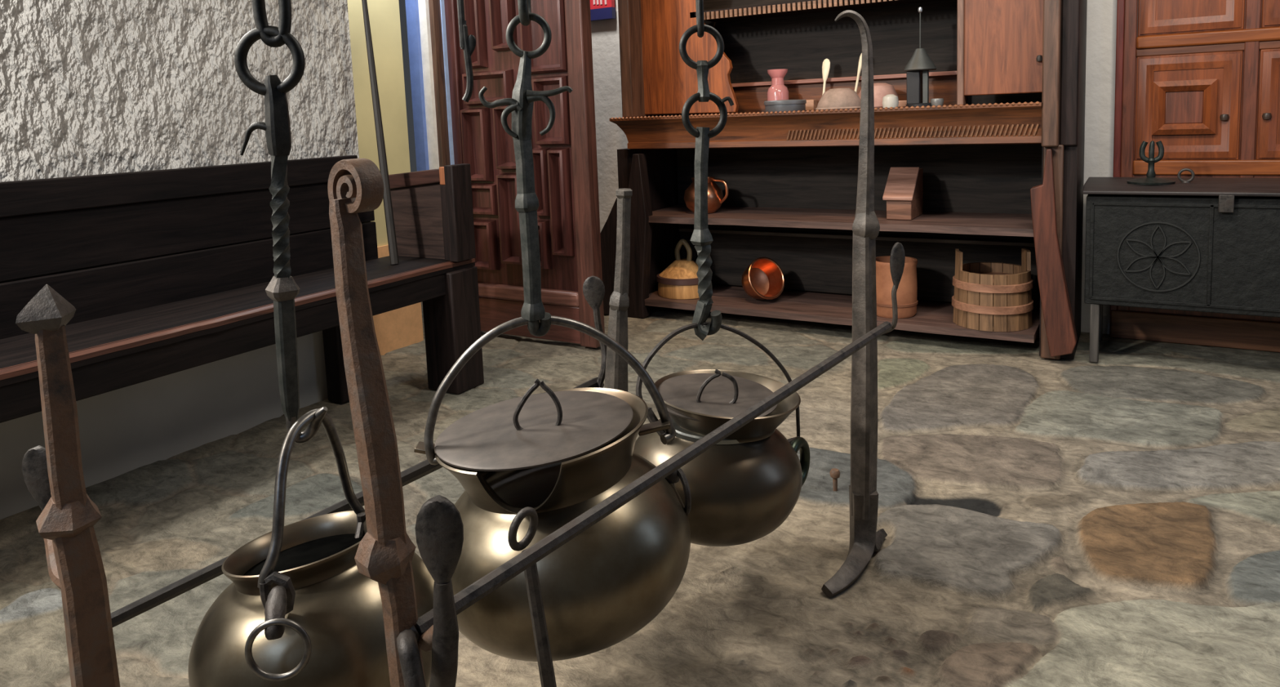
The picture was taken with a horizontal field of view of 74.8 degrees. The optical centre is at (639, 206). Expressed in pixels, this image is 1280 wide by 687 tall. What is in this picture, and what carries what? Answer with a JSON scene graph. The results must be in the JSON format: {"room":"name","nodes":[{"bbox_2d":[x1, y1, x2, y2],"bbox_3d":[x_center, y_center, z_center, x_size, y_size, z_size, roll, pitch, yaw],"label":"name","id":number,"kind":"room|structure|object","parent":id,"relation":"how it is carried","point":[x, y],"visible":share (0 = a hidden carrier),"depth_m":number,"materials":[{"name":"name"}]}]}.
{"room":"historic interior","nodes":[
{"label":"historic interior","id":0,"kind":"room"},
{"bbox_2d":[0,0,359,519],"bbox_3d":[-2.175,-0.320,1.616,0.275,2.550,3.800,2,7,31],"label":"wall","id":1,"kind":"structure","parent":0,"point":[87,87],"depth_m":2.55,"materials":[{"name":"paint"}]},
{"bbox_2d":[346,0,410,246],"bbox_3d":[-1.338,-0.566,3.538,0.250,2.550,0.665,2,7,31],"label":"wall","id":2,"kind":"structure","parent":0,"point":[384,15],"depth_m":3.65,"materials":[{"name":"beige paint"}]},
{"bbox_2d":[373,244,423,355],"bbox_3d":[-1.158,0.428,3.638,0.022,0.500,0.532,2,7,31],"label":"baseboard","id":3,"kind":"structure","parent":2,"relation":"attached to","point":[397,328],"depth_m":3.74,"materials":[{"name":"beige paint"}]},
{"bbox_2d":[404,0,429,171],"bbox_3d":[-1.009,-0.620,3.817,0.059,2.530,0.050,2,7,31],"label":"trim","id":4,"kind":"structure","parent":2,"relation":"attached to","point":[411,6],"depth_m":3.80,"materials":[{"name":"blue paint"}]},
{"bbox_2d":[417,0,439,169],"bbox_3d":[-0.963,-0.621,3.813,0.065,2.530,0.050,2,7,31],"label":"trim","id":5,"kind":"structure","parent":2,"relation":"attached to","point":[424,9],"depth_m":3.79,"materials":[{"name":"white paint"}]},
{"bbox_2d":[428,0,450,167],"bbox_3d":[-0.922,-0.622,3.812,0.046,2.530,0.050,2,7,31],"label":"trim","id":6,"kind":"structure","parent":2,"relation":"attached to","point":[433,5],"depth_m":3.80,"materials":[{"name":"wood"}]},
{"bbox_2d":[440,0,454,164],"bbox_3d":[-0.883,-0.627,3.841,0.022,2.530,0.050,2,7,31],"label":"trim","id":7,"kind":"structure","parent":2,"relation":"attached to","point":[442,2],"depth_m":3.83,"materials":[{"name":"paint"}]},
{"bbox_2d":[444,0,604,347],"bbox_3d":[-0.561,-0.493,3.688,0.806,2.188,0.091,2,7,31],"label":"door","id":8,"kind":"structure","parent":2,"relation":"in","point":[565,162],"depth_m":3.65,"materials":[{"name":"brown wood"}]},
{"bbox_2d":[0,302,1279,686],"bbox_3d":[0.034,0.772,2.139,5.100,0.028,4.700,2,7,31],"label":"floor","id":9,"kind":"structure","parent":0,"point":[1114,520],"depth_m":2.01,"materials":[{"name":"stone"}]},
{"bbox_2d":[15,284,119,686],"bbox_3d":[-0.676,0.499,1.005,0.059,0.841,0.190,-8,8,-40],"label":"post","id":10,"kind":"object","parent":9,"relation":"on","point":[53,474],"visible":1,"depth_m":0.93,"materials":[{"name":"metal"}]},
{"bbox_2d":[0,155,484,422],"bbox_3d":[-1.494,0.389,2.066,0.415,0.890,2.800,2,7,31],"label":"bench","id":11,"kind":"object","parent":9,"relation":"on","point":[164,272],"visible":0.84,"depth_m":2.52,"materials":[{"name":"brown wood"}]},
{"bbox_2d":[361,0,399,264],"bbox_3d":[-0.966,-0.439,3.045,0.029,1.297,0.181,-7,8,-36],"label":"leaning pole","id":12,"kind":"object","parent":11,"relation":"on","point":[390,227],"visible":1,"depth_m":3.04,"materials":[{"name":"brown wood"}]},
{"bbox_2d":[327,158,463,686],"bbox_3d":[-0.237,0.434,0.868,0.128,0.968,0.063,2,7,31],"label":"post","id":13,"kind":"object","parent":9,"relation":"on","point":[384,554],"visible":1,"depth_m":0.84,"materials":[{"name":"metal"}]},
{"bbox_2d":[396,320,891,686],"bbox_3d":[0.134,0.387,1.329,0.082,0.141,1.276,2,8,36],"label":"spit","id":14,"kind":"object","parent":13,"relation":"on","point":[406,640],"visible":1,"depth_m":1.09,"materials":[{"name":"metal"}]},
{"bbox_2d":[507,506,556,686],"bbox_3d":[-0.120,0.643,1.087,0.045,0.497,0.103,-7,8,-35],"label":"fire poker","id":15,"kind":"object","parent":9,"relation":"on","point":[544,660],"visible":0.99,"depth_m":1.09,"materials":[{"name":"metal"}]},
{"bbox_2d":[582,187,632,391],"bbox_3d":[-0.062,0.377,1.909,0.122,0.839,0.067,-3,6,-2],"label":"post","id":16,"kind":"object","parent":9,"relation":"on","point":[614,368],"visible":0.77,"depth_m":1.88,"materials":[{"name":"metal"}]},
{"bbox_2d":[111,376,604,626],"bbox_3d":[-0.377,0.463,1.480,0.033,0.055,1.095,2,7,31],"label":"spit","id":17,"kind":"object","parent":16,"relation":"on","point":[422,468],"visible":0.28,"depth_m":1.11,"materials":[{"name":"black metal"}]},
{"bbox_2d":[829,467,839,491],"bbox_3d":[0.510,0.719,2.189,0.028,0.070,0.028,2,7,31],"label":"peg","id":18,"kind":"object","parent":9,"relation":"on","point":[834,473],"visible":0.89,"depth_m":2.18,"materials":[{"name":"brown wood"}]},
{"bbox_2d":[600,0,1087,359],"bbox_3d":[0.787,-0.551,3.790,2.173,2.200,0.514,2,7,31],"label":"dresser","id":19,"kind":"object","parent":9,"relation":"on","point":[1002,157],"visible":0.92,"depth_m":3.80,"materials":[{"name":"brown wood"}]},
{"bbox_2d":[656,238,711,298],"bbox_3d":[0.220,0.299,4.206,0.279,0.279,0.279,2,7,31],"label":"vessel","id":20,"kind":"object","parent":19,"relation":"on","point":[679,280],"visible":0.84,"depth_m":4.12,"materials":[{"name":"brown wood"}]},
{"bbox_2d":[684,176,728,213],"bbox_3d":[0.313,-0.057,4.100,0.196,0.170,0.201,-3,6,-11],"label":"jug","id":21,"kind":"object","parent":19,"relation":"on","point":[715,194],"visible":0.62,"depth_m":4.04,"materials":[{"name":"brown metal"}]},
{"bbox_2d":[741,257,785,299],"bbox_3d":[0.578,0.339,3.982,0.205,0.205,0.170,-5,7,-26],"label":"copper bowl","id":22,"kind":"object","parent":19,"relation":"on","point":[763,278],"visible":1,"depth_m":4.00,"materials":[{"name":"orange metal"}]},
{"bbox_2d":[767,68,788,100],"bbox_3d":[0.647,-0.545,3.930,0.100,0.196,0.100,2,7,31],"label":"vase","id":23,"kind":"object","parent":19,"relation":"on","point":[777,91],"visible":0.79,"depth_m":3.89,"materials":[{"name":"pink ceramic"}]},
{"bbox_2d":[764,99,806,111],"bbox_3d":[0.654,-0.455,3.773,0.188,0.052,0.188,2,7,31],"label":"round tin","id":24,"kind":"object","parent":19,"relation":"on","point":[779,105],"visible":0.88,"depth_m":3.69,"materials":[{"name":"grey metal"}]},
{"bbox_2d":[805,99,817,110],"bbox_3d":[0.779,-0.479,3.954,0.105,0.050,0.060,2,7,31],"label":"box","id":25,"kind":"object","parent":19,"relation":"on","point":[811,104],"visible":0.36,"depth_m":3.91,"materials":[{"name":"brown wood"}]},
{"bbox_2d":[690,0,940,22],"bbox_3d":[0.839,-0.915,3.801,1.220,0.026,0.300,2,7,31],"label":"shelf","id":26,"kind":"object","parent":19,"relation":"attached to","point":[802,9],"depth_m":3.83,"materials":[{"name":"brown wood"}]},
{"bbox_2d":[609,102,1041,149],"bbox_3d":[0.799,-0.359,3.805,1.903,0.155,0.500,2,7,31],"label":"countertop","id":27,"kind":"structure","parent":19,"relation":"on","point":[760,131],"depth_m":3.53,"materials":[{"name":"brown wood"}]},
{"bbox_2d":[822,58,830,95],"bbox_3d":[0.859,-0.572,3.877,0.037,0.227,0.045,2,7,31],"label":"spoon","id":28,"kind":"object","parent":19,"relation":"on","point":[826,63],"visible":0.73,"depth_m":3.88,"materials":[{"name":"beige wood"}]},
{"bbox_2d":[822,58,830,81],"bbox_3d":[0.862,-0.632,3.879,0.037,0.107,0.027,2,7,31],"label":"bowl","id":29,"kind":"object","parent":28,"relation":"on","point":[826,63],"depth_m":3.87,"materials":[{"name":"beige wood"}]},
{"bbox_2d":[815,88,860,110],"bbox_3d":[0.862,-0.466,3.612,0.208,0.092,0.208,2,7,31],"label":"bowl","id":30,"kind":"object","parent":19,"relation":"on","point":[833,98],"visible":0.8,"depth_m":3.54,"materials":[{"name":"brown ceramic"}]},
{"bbox_2d":[648,204,1033,236],"bbox_3d":[0.854,0.053,3.841,1.790,0.033,0.458,2,7,31],"label":"shelf","id":31,"kind":"object","parent":19,"relation":"attached to","point":[962,220],"depth_m":3.71,"materials":[{"name":"brown wood"}]},
{"bbox_2d":[644,284,1039,342],"bbox_3d":[0.870,0.466,3.886,1.790,0.032,0.459,2,7,31],"label":"shelf","id":32,"kind":"object","parent":19,"relation":"attached to","point":[935,316],"depth_m":3.81,"materials":[{"name":"brown wood"}]},
{"bbox_2d":[854,53,862,92],"bbox_3d":[0.993,-0.579,3.820,0.058,0.243,0.016,1,7,25],"label":"spoon","id":33,"kind":"object","parent":19,"relation":"on","point":[860,65],"visible":0.56,"depth_m":3.81,"materials":[{"name":"beige wood"}]},
{"bbox_2d":[856,53,862,78],"bbox_3d":[1.002,-0.642,3.808,0.033,0.115,0.017,2,7,31],"label":"bowl","id":34,"kind":"object","parent":33,"relation":"on","point":[860,66],"depth_m":3.80,"materials":[{"name":"beige wood"}]},
{"bbox_2d":[857,82,899,107],"bbox_3d":[1.049,-0.491,3.696,0.194,0.110,0.194,2,7,31],"label":"bowl","id":35,"kind":"object","parent":19,"relation":"on","point":[881,90],"visible":0.38,"depth_m":3.62,"materials":[{"name":"pink ceramic"}]},
{"bbox_2d":[882,93,898,107],"bbox_3d":[1.057,-0.447,3.533,0.068,0.056,0.068,2,7,31],"label":"salt cellar","id":36,"kind":"object","parent":19,"relation":"on","point":[889,100],"visible":0.88,"depth_m":3.51,"materials":[{"name":"white ceramic"}]},
{"bbox_2d":[875,255,917,318],"bbox_3d":[1.104,0.347,3.634,0.194,0.240,0.194,2,7,31],"label":"clay jar","id":37,"kind":"object","parent":19,"relation":"on","point":[907,290],"visible":0.67,"depth_m":3.56,"materials":[{"name":"brown ceramic"}]},
{"bbox_2d":[897,100,906,106],"bbox_3d":[1.127,-0.448,3.643,0.105,0.028,0.060,2,7,31],"label":"wooden block","id":38,"kind":"object","parent":19,"relation":"on","point":[901,103],"visible":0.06,"depth_m":3.61,"materials":[{"name":"wood"}]},
{"bbox_2d":[882,166,923,219],"bbox_3d":[1.151,-0.064,3.648,0.125,0.217,0.235,2,7,31],"label":"box","id":39,"kind":"object","parent":19,"relation":"on","point":[903,193],"visible":1,"depth_m":3.59,"materials":[{"name":"brown wood"}]},
{"bbox_2d":[903,6,936,106],"bbox_3d":[1.174,-0.628,3.508,0.132,0.413,0.132,2,7,31],"label":"lantern","id":40,"kind":"object","parent":19,"relation":"on","point":[918,66],"visible":0.94,"depth_m":3.50,"materials":[{"name":"metal"}]},
{"bbox_2d":[903,48,936,71],"bbox_3d":[1.175,-0.619,3.509,0.132,0.094,0.132,2,7,31],"label":"hood","id":41,"kind":"object","parent":40,"relation":"attached to","point":[920,60],"depth_m":3.47,"materials":[{"name":"metal"}]},
{"bbox_2d":[930,97,943,106],"bbox_3d":[1.234,-0.434,3.475,0.054,0.030,0.054,2,7,31],"label":"cup","id":42,"kind":"object","parent":19,"relation":"on","point":[938,101],"visible":0.91,"depth_m":3.46,"materials":[{"name":"grey metal"}]},
{"bbox_2d":[951,248,1033,331],"bbox_3d":[1.442,0.326,3.429,0.310,0.300,0.310,2,7,31],"label":"wooden bucket","id":43,"kind":"object","parent":19,"relation":"on","point":[997,296],"visible":1,"depth_m":3.32,"materials":[{"name":"brown wood"}]},
{"bbox_2d":[821,9,905,597],"bbox_3d":[0.454,0.196,1.784,0.290,1.218,0.107,-7,8,-39],"label":"post","id":44,"kind":"object","parent":9,"relation":"on","point":[865,540],"visible":0.93,"depth_m":1.82,"materials":[{"name":"metal"}]},
{"bbox_2d":[1082,168,1279,362],"bbox_3d":[2.181,0.220,3.043,1.002,0.725,0.417,2,7,31],"label":"chest","id":45,"kind":"object","parent":9,"relation":"on","point":[1203,244],"depth_m":2.98,"materials":[{"name":"metal"}]},
{"bbox_2d":[1126,140,1175,185],"bbox_3d":[1.890,-0.165,3.093,0.156,0.157,0.156,2,7,31],"label":"candlestick","id":46,"kind":"object","parent":45,"relation":"on","point":[1151,180],"visible":1,"depth_m":3.08,"materials":[{"name":"black metal"}]},
{"bbox_2d":[1109,0,1279,351],"bbox_3d":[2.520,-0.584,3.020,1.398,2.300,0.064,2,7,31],"label":"tall cabinet","id":47,"kind":"object","parent":9,"relation":"on","point":[1200,78],"visible":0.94,"depth_m":3.25,"materials":[{"name":"brown wood"}]},
{"bbox_2d":[591,0,1116,333],"bbox_3d":[1.223,-0.713,3.965,5.200,2.550,0.233,2,7,31],"label":"wall","id":48,"kind":"structure","parent":0,"point":[1101,15],"depth_m":3.54,"materials":[{"name":"white paint"}]},
{"bbox_2d":[590,0,615,21],"bbox_3d":[-0.226,-1.159,4.606,0.182,0.257,0.036,2,7,31],"label":"sign","id":49,"kind":"object","parent":48,"relation":"attached to","point":[600,10],"visible":0.87,"depth_m":4.59,"materials":[{"name":"blue"}]},
{"bbox_3d":[-0.253,-1.711,1.449,5.200,0.100,5.800,2,7,31],"label":"ceiling","id":50,"kind":"structure","parent":0,"visible":0},
{"bbox_2d":[234,0,327,443],"bbox_3d":[-0.456,-0.649,0.933,0.077,1.900,0.047,-6,7,-28],"label":"hanger","id":51,"kind":"object","parent":50,"relation":"hanging from","point":[282,289],"visible":0.98,"depth_m":1.00,"materials":[{"name":"black metal"}]},
{"bbox_2d":[187,408,434,686],"bbox_3d":[-0.409,0.470,1.058,0.301,0.440,0.304,2,7,31],"label":"cauldron","id":52,"kind":"object","parent":51,"relation":"hanging from","point":[297,609],"visible":0.8,"depth_m":0.97,"materials":[{"name":"gold metal"}]},
{"bbox_2d":[187,551,434,686],"bbox_3d":[-0.405,0.564,1.069,0.301,0.252,0.301,2,7,31],"label":"pot","id":53,"kind":"object","parent":52,"relation":"attached to","point":[336,637],"depth_m":0.96,"materials":[{"name":"gold metal"}]},
{"bbox_2d":[457,0,475,102],"bbox_3d":[-0.329,-0.909,1.407,0.031,1.458,0.012,-2,6,0],"label":"iron hook","id":54,"kind":"object","parent":50,"relation":"hanging from","point":[467,42],"visible":1,"depth_m":1.47,"materials":[{"name":"black metal"}]},
{"bbox_2d":[478,0,572,336],"bbox_3d":[-0.200,-0.713,1.247,0.144,1.862,0.052,-3,6,-10],"label":"hanger","id":55,"kind":"object","parent":50,"relation":"hanging from","point":[521,104],"visible":1,"depth_m":1.31,"materials":[{"name":"metal"}]},
{"bbox_2d":[413,315,691,661],"bbox_3d":[-0.131,0.430,1.375,0.422,0.517,0.422,3,8,40],"label":"cauldron","id":56,"kind":"object","parent":55,"relation":"hanging from","point":[559,454],"visible":0.91,"depth_m":1.25,"materials":[{"name":"gold metal"}]},
{"bbox_2d":[451,442,690,661],"bbox_3d":[-0.126,0.554,1.389,0.421,0.268,0.422,2,7,31],"label":"pot","id":57,"kind":"object","parent":56,"relation":"on","point":[606,583],"depth_m":1.23,"materials":[{"name":"gold metal"}]},
{"bbox_2d":[679,0,733,340],"bbox_3d":[0.110,-0.698,1.586,0.101,1.946,0.048,-5,7,-20],"label":"hanger","id":58,"kind":"object","parent":50,"relation":"hanging from","point":[701,237],"visible":1,"depth_m":1.64,"materials":[{"name":"black metal"}]},
{"bbox_2d":[633,321,809,546],"bbox_3d":[0.147,0.448,1.700,0.356,0.435,0.356,2,7,31],"label":"cauldron","id":59,"kind":"object","parent":58,"relation":"hanging from","point":[744,486],"visible":0.73,"depth_m":1.60,"materials":[{"name":"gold metal"}]},
{"bbox_2d":[633,418,802,546],"bbox_3d":[0.151,0.547,1.711,0.356,0.235,0.356,2,7,31],"label":"pot","id":60,"kind":"object","parent":59,"relation":"on","point":[744,486],"depth_m":1.57,"materials":[{"name":"gold metal"}]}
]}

